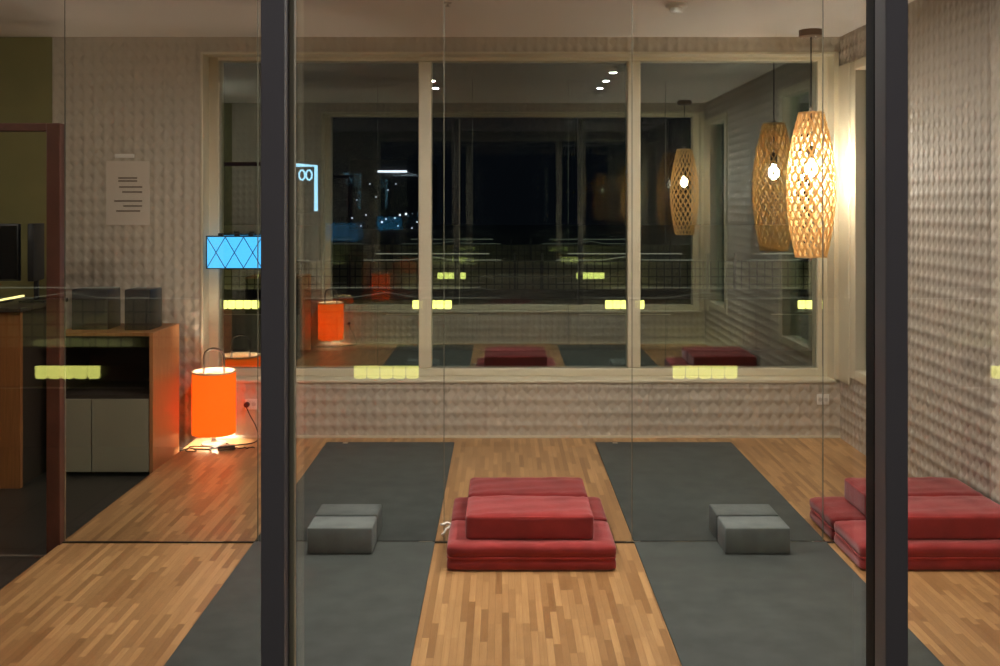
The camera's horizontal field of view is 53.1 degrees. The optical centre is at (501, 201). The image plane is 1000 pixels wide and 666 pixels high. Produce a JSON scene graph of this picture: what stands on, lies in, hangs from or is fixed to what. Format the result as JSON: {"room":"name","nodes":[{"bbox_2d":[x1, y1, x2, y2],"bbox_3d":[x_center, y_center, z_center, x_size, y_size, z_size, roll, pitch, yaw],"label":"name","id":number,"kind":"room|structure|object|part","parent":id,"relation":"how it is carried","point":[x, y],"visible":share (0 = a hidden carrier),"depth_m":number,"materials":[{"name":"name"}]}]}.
{"room":"exercise studio","nodes":[
{"label":"exercise studio","id":0,"kind":"room"},
{"bbox_2d":[0,447,183,589],"bbox_3d":[-2.771,1.585,4.400,1.659,0.050,3.920,0,0,0],"label":"floor tile","id":1,"kind":"structure","parent":0,"point":[23,510],"depth_m":5.07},
{"bbox_2d":[0,295,67,488],"bbox_3d":[-2.985,1.058,5.720,0.750,1.004,0.600,0,0,0],"label":"desk","id":2,"kind":"object","parent":1,"relation":"on","point":[22,325],"depth_m":5.50,"materials":[{"name":"brown wood"}]},
{"bbox_2d":[0,224,20,302],"bbox_3d":[-2.930,0.349,5.750,0.320,0.450,0.140,0,0,0],"label":"monitor","id":3,"kind":"object","parent":2,"relation":"on","point":[10,234],"visible":1,"depth_m":5.73,"materials":[{"name":"black plastic"}]},
{"bbox_3d":[-2.985,1.080,5.455,0.730,0.960,0.030,0,0,0],"label":"panel","id":4,"kind":"part","parent":2,"relation":"part of","materials":[{"name":"brown wood"}]},
{"bbox_3d":[-2.865,0.565,5.735,0.020,0.018,0.510,0,0,0],"label":"light strip","id":5,"kind":"part","parent":2,"relation":"part of","materials":[{"name":"yellow plastic"}]},
{"bbox_2d":[19,223,45,302],"bbox_3d":[-2.700,0.349,5.800,0.140,0.450,0.200,0,0,-8],"label":"monitor","id":6,"kind":"object","parent":2,"relation":"on","point":[35,231],"visible":0.93,"depth_m":5.75,"materials":[{"name":"black plastic"}]},
{"bbox_2d":[0,298,67,312],"bbox_3d":[-2.985,0.588,5.720,0.750,0.025,0.600,0,0,0],"label":"countertop","id":7,"kind":"structure","parent":2,"relation":"on","point":[14,306],"depth_m":5.56,"materials":[{"name":"brown laminate"}]},
{"bbox_2d":[66,323,178,474],"bbox_3d":[-2.268,1.153,5.918,0.565,0.815,0.464,0,0,0],"label":"storage cabinet","id":8,"kind":"object","parent":1,"relation":"on","point":[122,385],"visible":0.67,"depth_m":5.75,"materials":[{"name":"brown laminate"}]},
{"bbox_3d":[-2.442,1.329,5.694,0.207,0.413,0.017,0,0,0],"label":"door","id":9,"kind":"part","parent":8,"relation":"part of","materials":[{"name":"grey laminate"}]},
{"bbox_2d":[72,287,120,329],"bbox_3d":[-2.400,0.626,5.917,0.210,0.235,0.206,0,0,0],"label":"storage box","id":10,"kind":"object","parent":8,"relation":"on","point":[93,308],"visible":1,"depth_m":5.81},
{"bbox_2d":[73,291,105,328],"bbox_3d":[-2.400,0.626,5.817,0.194,0.219,0.006,0,0,0],"label":"grille","id":11,"kind":"object","parent":10,"relation":"attached to","point":[89,307],"depth_m":5.81,"materials":[{"name":"grey fabric"}]},
{"bbox_3d":[-2.172,1.329,5.694,0.320,0.413,0.017,0,0,0],"label":"door","id":12,"kind":"part","parent":8,"relation":"part of","materials":[{"name":"grey laminate"}]},
{"bbox_2d":[125,287,161,329],"bbox_3d":[-2.115,0.626,5.897,0.150,0.235,0.206,0,0,0],"label":"storage box","id":13,"kind":"object","parent":8,"relation":"on","point":[143,305],"visible":1,"depth_m":5.79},
{"bbox_2d":[126,291,148,328],"bbox_3d":[-2.115,0.626,5.797,0.134,0.219,0.006,0,0,0],"label":"grille","id":14,"kind":"object","parent":13,"relation":"attached to","point":[137,302],"depth_m":5.79,"materials":[{"name":"grey fabric"}]},
{"bbox_3d":[-1.996,1.153,5.919,0.021,0.815,0.462,0,0,0],"label":"panel","id":15,"kind":"part","parent":8,"relation":"part of","materials":[{"name":"brown wood"}]},
{"bbox_2d":[0,37,839,446],"bbox_3d":[-0.725,0.280,6.480,5.750,2.660,0.240,0,0,0],"label":"wall","id":16,"kind":"structure","parent":0,"point":[140,97],"depth_m":6.36,"materials":[{"name":"beige paint"}]},
{"bbox_2d":[106,154,148,224],"bbox_3d":[-2.378,-0.079,6.351,0.273,0.451,0.014,0,0,0],"label":"notice board","id":17,"kind":"object","parent":16,"relation":"attached to","point":[127,182],"visible":1,"depth_m":6.35,"materials":[{"name":"beige paper"}]},
{"bbox_2d":[114,177,141,211],"bbox_3d":[-2.375,-0.048,6.354,0.178,0.220,0.002,0,0,0],"label":"print","id":18,"kind":"object","parent":17,"relation":"attached to","point":[127,190],"depth_m":6.35,"materials":[{"name":"brown"}]},
{"bbox_2d":[206,233,260,268],"bbox_3d":[-1.691,0.310,6.337,0.360,0.226,0.044,0,0,0],"label":"box","id":19,"kind":"object","parent":16,"relation":"attached to","point":[236,251],"visible":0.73,"depth_m":6.32,"materials":[{"name":"blue"}]},
{"bbox_2d":[245,399,256,408],"bbox_3d":[-1.594,1.285,6.354,0.076,0.066,0.011,0,0,0],"label":"wall outlet","id":20,"kind":"object","parent":16,"relation":"attached to","point":[253,402],"visible":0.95,"depth_m":6.35,"materials":[{"name":"beige plastic"}]},
{"bbox_2d":[201,52,838,382],"bbox_3d":[0.113,0.098,6.474,4.055,2.105,0.252,0,0,0],"label":"window","id":21,"kind":"structure","parent":16,"relation":"in","point":[212,63],"depth_m":6.48,"materials":[{"name":"beige paint"}]},
{"bbox_3d":[-1.188,0.083,6.518,1.291,1.993,0.006,0,0,0],"label":"pane","id":22,"kind":"part","parent":21,"relation":"part of","materials":[{"name":"clear glass"}]},
{"bbox_3d":[0.179,0.083,6.518,1.272,1.993,0.006,0,0,0],"label":"pane","id":23,"kind":"part","parent":21,"relation":"part of","materials":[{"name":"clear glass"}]},
{"bbox_3d":[0.105,1.140,6.454,4.030,0.020,0.212,0,0,0],"label":"sill","id":24,"kind":"part","parent":21,"relation":"part of","materials":[{"name":"beige paint"}]},
{"bbox_3d":[1.472,0.083,6.518,1.143,1.993,0.006,0,0,0],"label":"pane","id":25,"kind":"part","parent":21,"relation":"part of","materials":[{"name":"clear glass"}]},
{"bbox_2d":[217,436,839,437],"bbox_3d":[0.125,1.493,6.356,4.050,0.014,0.008,0,0,0],"label":"baseboard","id":26,"kind":"structure","parent":16,"relation":"attached to","point":[224,436],"depth_m":6.35,"materials":[{"name":"beige paint"}]},
{"bbox_2d":[817,394,828,404],"bbox_3d":[2.040,1.255,6.354,0.076,0.066,0.011,0,0,0],"label":"wall outlet","id":27,"kind":"object","parent":16,"relation":"attached to","point":[819,396],"visible":0.96,"depth_m":6.35,"materials":[{"name":"beige plastic"}]},
{"bbox_2d":[0,0,914,36],"bbox_3d":[-0.625,-1.100,4.400,5.950,0.100,4.440,0,0,0],"label":"ceiling","id":28,"kind":"structure","parent":0,"point":[18,18],"depth_m":5.72,"materials":[{"name":"white paint"}]},
{"bbox_2d":[665,2,687,14],"bbox_3d":[0.925,-1.023,5.300,0.116,0.052,0.116,0,0,0],"label":"smoke detector","id":29,"kind":"object","parent":28,"relation":"attached to","point":[676,8],"visible":1,"depth_m":5.27,"materials":[{"name":"beige plastic"}]},
{"bbox_2d":[786,28,835,257],"bbox_3d":[1.885,-0.355,6.100,0.294,1.386,0.294,0,0,-5],"label":"pendant lamp","id":30,"kind":"object","parent":28,"relation":"hanging from","point":[800,249],"visible":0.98,"depth_m":6.04,"materials":[{"name":"brown wicker"}]},
{"bbox_3d":[1.885,-0.105,6.100,0.294,0.884,0.294,0,0,0],"label":"lamp shade","id":31,"kind":"part","parent":30,"relation":"part of","materials":[{"name":"beige wicker"}]},
{"bbox_3d":[1.885,-0.652,6.100,0.007,0.705,0.007,0,0,23],"label":"cord","id":32,"kind":"part","parent":30,"relation":"part of","materials":[{"name":"black plastic"}]},
{"bbox_3d":[1.885,-0.207,6.100,0.072,0.105,0.070,0,0,0],"label":"bulb","id":33,"kind":"part","parent":30,"relation":"part of","materials":[{"name":"white glass"}]},
{"bbox_2d":[0,438,999,665],"bbox_3d":[0.105,1.525,4.400,4.090,0.050,3.920,0,0,0],"label":"floor","id":34,"kind":"structure","parent":0,"point":[79,604],"depth_m":3.93,"materials":[{"name":"brown wood"}]},
{"bbox_2d":[180,444,254,451],"bbox_3d":[-1.717,1.485,6.037,0.440,0.030,0.051,0,0,-14],"label":"power cord","id":35,"kind":"object","parent":34,"relation":"on","point":[225,447],"visible":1,"depth_m":6.03,"materials":[{"name":"black plastic"}]},
{"bbox_2d":[188,347,256,448],"bbox_3d":[-1.721,1.200,6.197,0.396,0.599,0.299,0,0,0],"label":"table lamp","id":36,"kind":"object","parent":34,"relation":"on","point":[213,388],"visible":0.95,"depth_m":6.10,"materials":[{"name":"orange fabric"}]},
{"bbox_3d":[-1.786,1.240,6.200,0.264,0.384,0.264,0,0,0],"label":"lamp shade","id":37,"kind":"part","parent":36,"relation":"part of","materials":[{"name":"orange fabric"}]},
{"bbox_3d":[-1.786,0.984,6.200,0.139,0.167,0.015,0,0,0],"label":"handle","id":38,"kind":"part","parent":36,"relation":"part of","materials":[{"name":"grey metal"}]},
{"bbox_3d":[-1.703,1.396,6.166,0.423,0.205,0.158,0,0,-37],"label":"power cord","id":39,"kind":"part","parent":36,"relation":"part of","materials":[{"name":"black plastic"}]},
{"bbox_2d":[164,542,434,665],"bbox_3d":[-0.693,1.496,3.486,0.795,0.007,1.812,0,0,0],"label":"exercise mat","id":40,"kind":"object","parent":34,"relation":"on","point":[352,609],"visible":0.92,"depth_m":3.64,"materials":[{"name":"grey rubber"}]},
{"bbox_2d":[307,516,376,553],"bbox_3d":[-0.687,1.435,4.311,0.276,0.113,0.162,0,0,0],"label":"block","id":41,"kind":"object","parent":40,"relation":"on","point":[325,534],"visible":1,"depth_m":4.23,"materials":[{"name":"grey plastic"}]},
{"bbox_2d":[255,442,454,540],"bbox_3d":[-0.693,1.495,5.314,0.795,0.008,1.812,0,0,0],"label":"exercise mat","id":42,"kind":"object","parent":34,"relation":"on","point":[406,478],"visible":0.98,"depth_m":5.32,"materials":[{"name":"grey rubber"}]},
{"bbox_2d":[315,504,381,538],"bbox_3d":[-0.687,1.435,4.489,0.276,0.113,0.162,0,0,0],"label":"block","id":43,"kind":"object","parent":42,"relation":"on","point":[325,509],"visible":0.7,"depth_m":4.48,"materials":[{"name":"grey plastic"}]},
{"bbox_2d":[440,520,615,569],"bbox_3d":[0.098,1.444,4.225,0.737,0.113,0.340,0,0,0],"label":"floor cushion","id":44,"kind":"object","parent":34,"relation":"on","point":[598,552],"visible":0.81,"depth_m":4.06,"materials":[{"name":"red fabric"}]},
{"bbox_2d":[466,495,593,539],"bbox_3d":[0.114,1.336,4.252,0.530,0.112,0.287,0,0,0],"label":"seat cushion","id":45,"kind":"object","parent":44,"relation":"on","point":[503,517],"visible":1,"depth_m":4.11,"materials":[{"name":"red fabric"}]},
{"bbox_2d":[451,497,606,521],"bbox_3d":[0.120,1.444,4.575,0.694,0.113,0.340,0,0,0],"label":"floor cushion","id":46,"kind":"object","parent":34,"relation":"on","point":[460,504],"visible":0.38,"depth_m":4.54,"materials":[{"name":"red fabric"}]},
{"bbox_2d":[468,477,586,497],"bbox_3d":[0.114,1.336,4.548,0.530,0.112,0.287,0,0,0],"label":"seat cushion","id":47,"kind":"object","parent":46,"relation":"on","point":[488,486],"visible":0.53,"depth_m":4.51,"materials":[{"name":"red fabric"}]},
{"bbox_2d":[595,442,824,540],"bbox_3d":[1.002,1.495,5.314,0.845,0.008,1.812,0,0,0],"label":"exercise mat","id":48,"kind":"object","parent":34,"relation":"on","point":[664,491],"visible":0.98,"depth_m":5.25,"materials":[{"name":"grey rubber"}]},
{"bbox_2d":[709,504,777,539],"bbox_3d":[1.083,1.435,4.489,0.276,0.113,0.162,0,0,0],"label":"block","id":49,"kind":"object","parent":48,"relation":"on","point":[715,510],"visible":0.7,"depth_m":4.47,"materials":[{"name":"grey plastic"}]},
{"bbox_2d":[634,542,943,665],"bbox_3d":[1.002,1.496,3.486,0.845,0.007,1.812,0,0,0],"label":"exercise mat","id":50,"kind":"object","parent":34,"relation":"on","point":[806,606],"visible":0.92,"depth_m":3.70,"materials":[{"name":"grey rubber"}]},
{"bbox_2d":[718,516,789,553],"bbox_3d":[1.083,1.435,4.311,0.276,0.113,0.162,0,0,0],"label":"block","id":51,"kind":"object","parent":50,"relation":"on","point":[736,534],"visible":1,"depth_m":4.23,"materials":[{"name":"grey plastic"}]},
{"bbox_2d":[810,496,865,539],"bbox_3d":[1.800,1.444,4.575,0.694,0.113,0.340,0,0,0],"label":"floor cushion","id":52,"kind":"object","parent":34,"relation":"on","point":[835,508],"visible":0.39,"depth_m":4.54,"materials":[{"name":"red fabric"}]},
{"bbox_2d":[844,477,982,515],"bbox_3d":[1.865,1.336,4.548,0.531,0.112,0.287,0,0,0],"label":"seat cushion","id":53,"kind":"object","parent":52,"relation":"on","point":[854,488],"visible":0.5,"depth_m":4.51,"materials":[{"name":"red fabric"}]},
{"bbox_2d":[834,520,999,569],"bbox_3d":[1.800,1.444,4.225,0.694,0.113,0.340,0,0,0],"label":"floor cushion","id":54,"kind":"object","parent":34,"relation":"on","point":[850,536],"visible":0.6,"depth_m":4.06,"materials":[{"name":"red fabric"}]},
{"bbox_2d":[908,496,999,539],"bbox_3d":[1.865,1.336,4.252,0.530,0.112,0.287,0,0,0],"label":"seat cushion","id":55,"kind":"object","parent":54,"relation":"on","point":[929,517],"visible":0.59,"depth_m":4.11,"materials":[{"name":"red fabric"}]},
{"bbox_2d":[839,0,999,504],"bbox_3d":[2.230,0.250,4.400,0.160,2.600,4.400,0,0,0],"label":"wall","id":56,"kind":"structure","parent":0,"point":[949,40],"depth_m":4.74,"materials":[{"name":"beige paint"}]},
{"bbox_2d":[62,0,990,542],"bbox_3d":[0.105,0.225,4.400,4.090,2.548,0.014,0,0,0],"label":"trim","id":57,"kind":"structure","parent":56,"relation":"attached to","point":[64,541],"depth_m":4.40,"materials":[{"name":"brown"}]},
{"bbox_3d":[-1.499,0.222,4.400,0.844,2.542,0.006,0,0,0],"label":"pane","id":58,"kind":"part","parent":57,"relation":"part of","materials":[{"name":"clear glass"}]},
{"bbox_3d":[-0.665,0.222,4.400,0.814,2.542,0.006,0,0,0],"label":"pane","id":59,"kind":"part","parent":57,"relation":"part of","materials":[{"name":"clear glass"}]},
{"bbox_3d":[0.158,0.222,4.400,0.822,2.542,0.006,0,0,0],"label":"pane","id":60,"kind":"part","parent":57,"relation":"part of","materials":[{"name":"clear glass"}]},
{"bbox_3d":[0.992,0.222,4.400,0.835,2.542,0.006,0,0,0],"label":"pane","id":61,"kind":"part","parent":57,"relation":"part of","materials":[{"name":"clear glass"}]},
{"bbox_3d":[1.781,0.222,4.400,0.734,2.542,0.006,0,0,0],"label":"pane","id":62,"kind":"part","parent":57,"relation":"part of","materials":[{"name":"clear glass"}]},
{"bbox_2d":[839,56,865,384],"bbox_3d":[2.193,0.135,5.825,0.114,1.990,1.050,0,0,0],"label":"window","id":63,"kind":"structure","parent":56,"relation":"in","point":[852,75],"depth_m":6.08,"materials":[{"name":"beige paint"}]},
{"bbox_3d":[-0.355,0.280,2.320,5.010,2.660,0.240,0,0,0],"label":"wall","id":64,"kind":"structure","parent":0,"visible":0},
{"bbox_2d":[261,0,907,665],"bbox_3d":[0.113,0.273,2.299,4.055,2.455,0.307,0,0,0],"label":"door frame","id":65,"kind":"structure","parent":64,"relation":"in","point":[886,20],"depth_m":2.15,"materials":[{"name":"black metal"}]},
{"label":"outside","id":66,"kind":"structure","parent":0,"visible":0},
{"bbox_2d":[224,225,811,365],"bbox_3d":[0.000,1.660,38.305,60.000,0.080,63.390,0,0,0],"label":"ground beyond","id":67,"kind":"structure","parent":66,"point":[501,242],"depth_m":34.11,"materials":[{"name":"black"}]},
{"bbox_2d":[296,160,324,260],"bbox_3d":[-2.718,0.516,14.042,0.444,2.208,0.135,0,0,0],"label":"sign","id":68,"kind":"object","parent":67,"relation":"on","point":[310,175],"visible":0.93,"depth_m":14.03,"materials":[{"name":"black"}]},
{"bbox_2d":[350,160,436,228],"bbox_3d":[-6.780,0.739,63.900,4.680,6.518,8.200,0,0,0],"label":"tower","id":69,"kind":"structure","parent":67,"relation":"on","point":[384,194],"depth_m":60.01,"materials":[{"name":"black"}]},
{"bbox_2d":[224,253,811,349],"bbox_3d":[0.200,1.090,11.090,8.800,1.060,0.620,0,0,0],"label":"balcony railing","id":70,"kind":"object","parent":67,"relation":"on","point":[341,305],"depth_m":10.92,"materials":[{"name":"clear glass"}]},
{"bbox_3d":[-1.960,0.770,10.900,0.024,0.420,0.024,0,0,0],"label":"rail post","id":71,"kind":"part","parent":70,"relation":"part of","materials":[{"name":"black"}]},
{"bbox_3d":[-1.660,0.770,10.900,0.024,0.420,0.024,0,0,0],"label":"rail post","id":72,"kind":"part","parent":70,"relation":"part of","materials":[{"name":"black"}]},
{"bbox_2d":[413,300,418,308],"bbox_3d":[-0.934,1.115,10.899,0.082,0.100,0.038,0,0,0],"label":"sticker","id":73,"kind":"object","parent":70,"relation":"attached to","point":[415,302],"depth_m":10.88,"materials":[{"name":"yellow plastic"}]},
{"bbox_3d":[-0.760,0.564,10.900,1.240,0.008,0.010,0,0,0],"label":"rail","id":74,"kind":"part","parent":70,"relation":"part of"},
{"bbox_2d":[436,300,443,308],"bbox_3d":[-0.676,1.115,10.899,0.082,0.100,0.038,0,0,0],"label":"sticker","id":75,"kind":"object","parent":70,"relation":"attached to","point":[439,303],"depth_m":10.88,"materials":[{"name":"yellow plastic"}]},
{"bbox_2d":[445,300,451,308],"bbox_3d":[-0.590,1.115,10.899,0.082,0.100,0.038,0,0,0],"label":"sticker","id":76,"kind":"object","parent":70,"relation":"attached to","point":[448,303],"depth_m":10.88,"materials":[{"name":"yellow plastic"}]},
{"bbox_3d":[0.140,0.770,10.900,0.024,0.420,0.024,0,0,0],"label":"rail post","id":77,"kind":"part","parent":70,"relation":"part of","materials":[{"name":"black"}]},
{"bbox_3d":[0.440,0.770,10.900,0.024,0.420,0.024,0,0,0],"label":"rail post","id":78,"kind":"part","parent":70,"relation":"part of","materials":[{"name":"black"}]},
{"bbox_2d":[605,300,612,308],"bbox_3d":[1.166,1.115,10.899,0.082,0.100,0.038,0,0,0],"label":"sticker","id":79,"kind":"object","parent":70,"relation":"attached to","point":[608,303],"depth_m":10.88,"materials":[{"name":"yellow plastic"}]},
{"bbox_2d":[613,300,620,308],"bbox_3d":[1.252,1.115,10.899,0.082,0.100,0.038,0,0,0],"label":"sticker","id":80,"kind":"object","parent":70,"relation":"attached to","point":[616,303],"depth_m":10.88,"materials":[{"name":"yellow paper"}]},
{"bbox_2d":[621,300,625,308],"bbox_3d":[1.338,1.115,10.899,0.082,0.100,0.038,0,0,0],"label":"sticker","id":81,"kind":"object","parent":70,"relation":"attached to","point":[623,302],"depth_m":10.88,"materials":[{"name":"yellow paper"}]},
{"bbox_3d":[1.340,0.564,10.900,1.240,0.008,0.010,0,0,0],"label":"rail","id":82,"kind":"part","parent":70,"relation":"part of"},
{"bbox_2d":[640,300,643,308],"bbox_3d":[1.510,1.115,10.899,0.082,0.100,0.038,0,0,0],"label":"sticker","id":83,"kind":"object","parent":70,"relation":"attached to","point":[641,301],"depth_m":10.88,"materials":[{"name":"yellow paper"}]},
{"bbox_3d":[2.240,0.770,10.900,0.024,0.420,0.024,0,0,0],"label":"rail post","id":84,"kind":"part","parent":70,"relation":"part of","materials":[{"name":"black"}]},
{"bbox_3d":[2.540,0.770,10.900,0.024,0.420,0.024,0,0,0],"label":"rail post","id":85,"kind":"part","parent":70,"relation":"part of","materials":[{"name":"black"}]},
{"bbox_3d":[3.440,0.564,10.900,1.240,0.008,0.010,0,0,0],"label":"rail","id":86,"kind":"part","parent":70,"relation":"part of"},
{"bbox_2d":[798,300,805,308],"bbox_3d":[3.266,1.115,10.899,0.082,0.100,0.038,0,0,0],"label":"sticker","id":87,"kind":"object","parent":70,"relation":"attached to","point":[801,303],"depth_m":10.88,"materials":[{"name":"yellow plastic"}]},
{"bbox_2d":[806,300,811,308],"bbox_3d":[3.352,1.115,10.899,0.082,0.100,0.038,0,0,0],"label":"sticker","id":88,"kind":"object","parent":70,"relation":"attached to","point":[808,302],"depth_m":10.88,"materials":[{"name":"yellow plastic"}]},
{"bbox_3d":[-3.650,0.280,4.400,0.100,2.660,4.400,0,0,0],"label":"wall","id":89,"kind":"structure","parent":0,"visible":0},
{"bbox_2d":[0,555,44,556],"bbox_3d":[-2.796,1.557,4.400,1.607,0.006,0.012,0,0,0],"label":"trim","id":90,"kind":"structure","parent":89,"relation":"attached to","point":[0,555],"depth_m":4.40,"materials":[{"name":"silver metal"}]},
{"bbox_2d":[0,123,63,553],"bbox_3d":[-2.766,0.608,4.400,1.668,1.905,0.060,0,0,0],"label":"trim","id":91,"kind":"structure","parent":89,"relation":"attached to","point":[54,132],"depth_m":4.37,"materials":[{"name":"red wood"}]},
{"bbox_3d":[-2.796,-0.328,4.400,1.608,0.035,0.060,0,0,0],"label":"rail","id":92,"kind":"part","parent":91,"relation":"part of","materials":[{"name":"red wood"}]}
]}

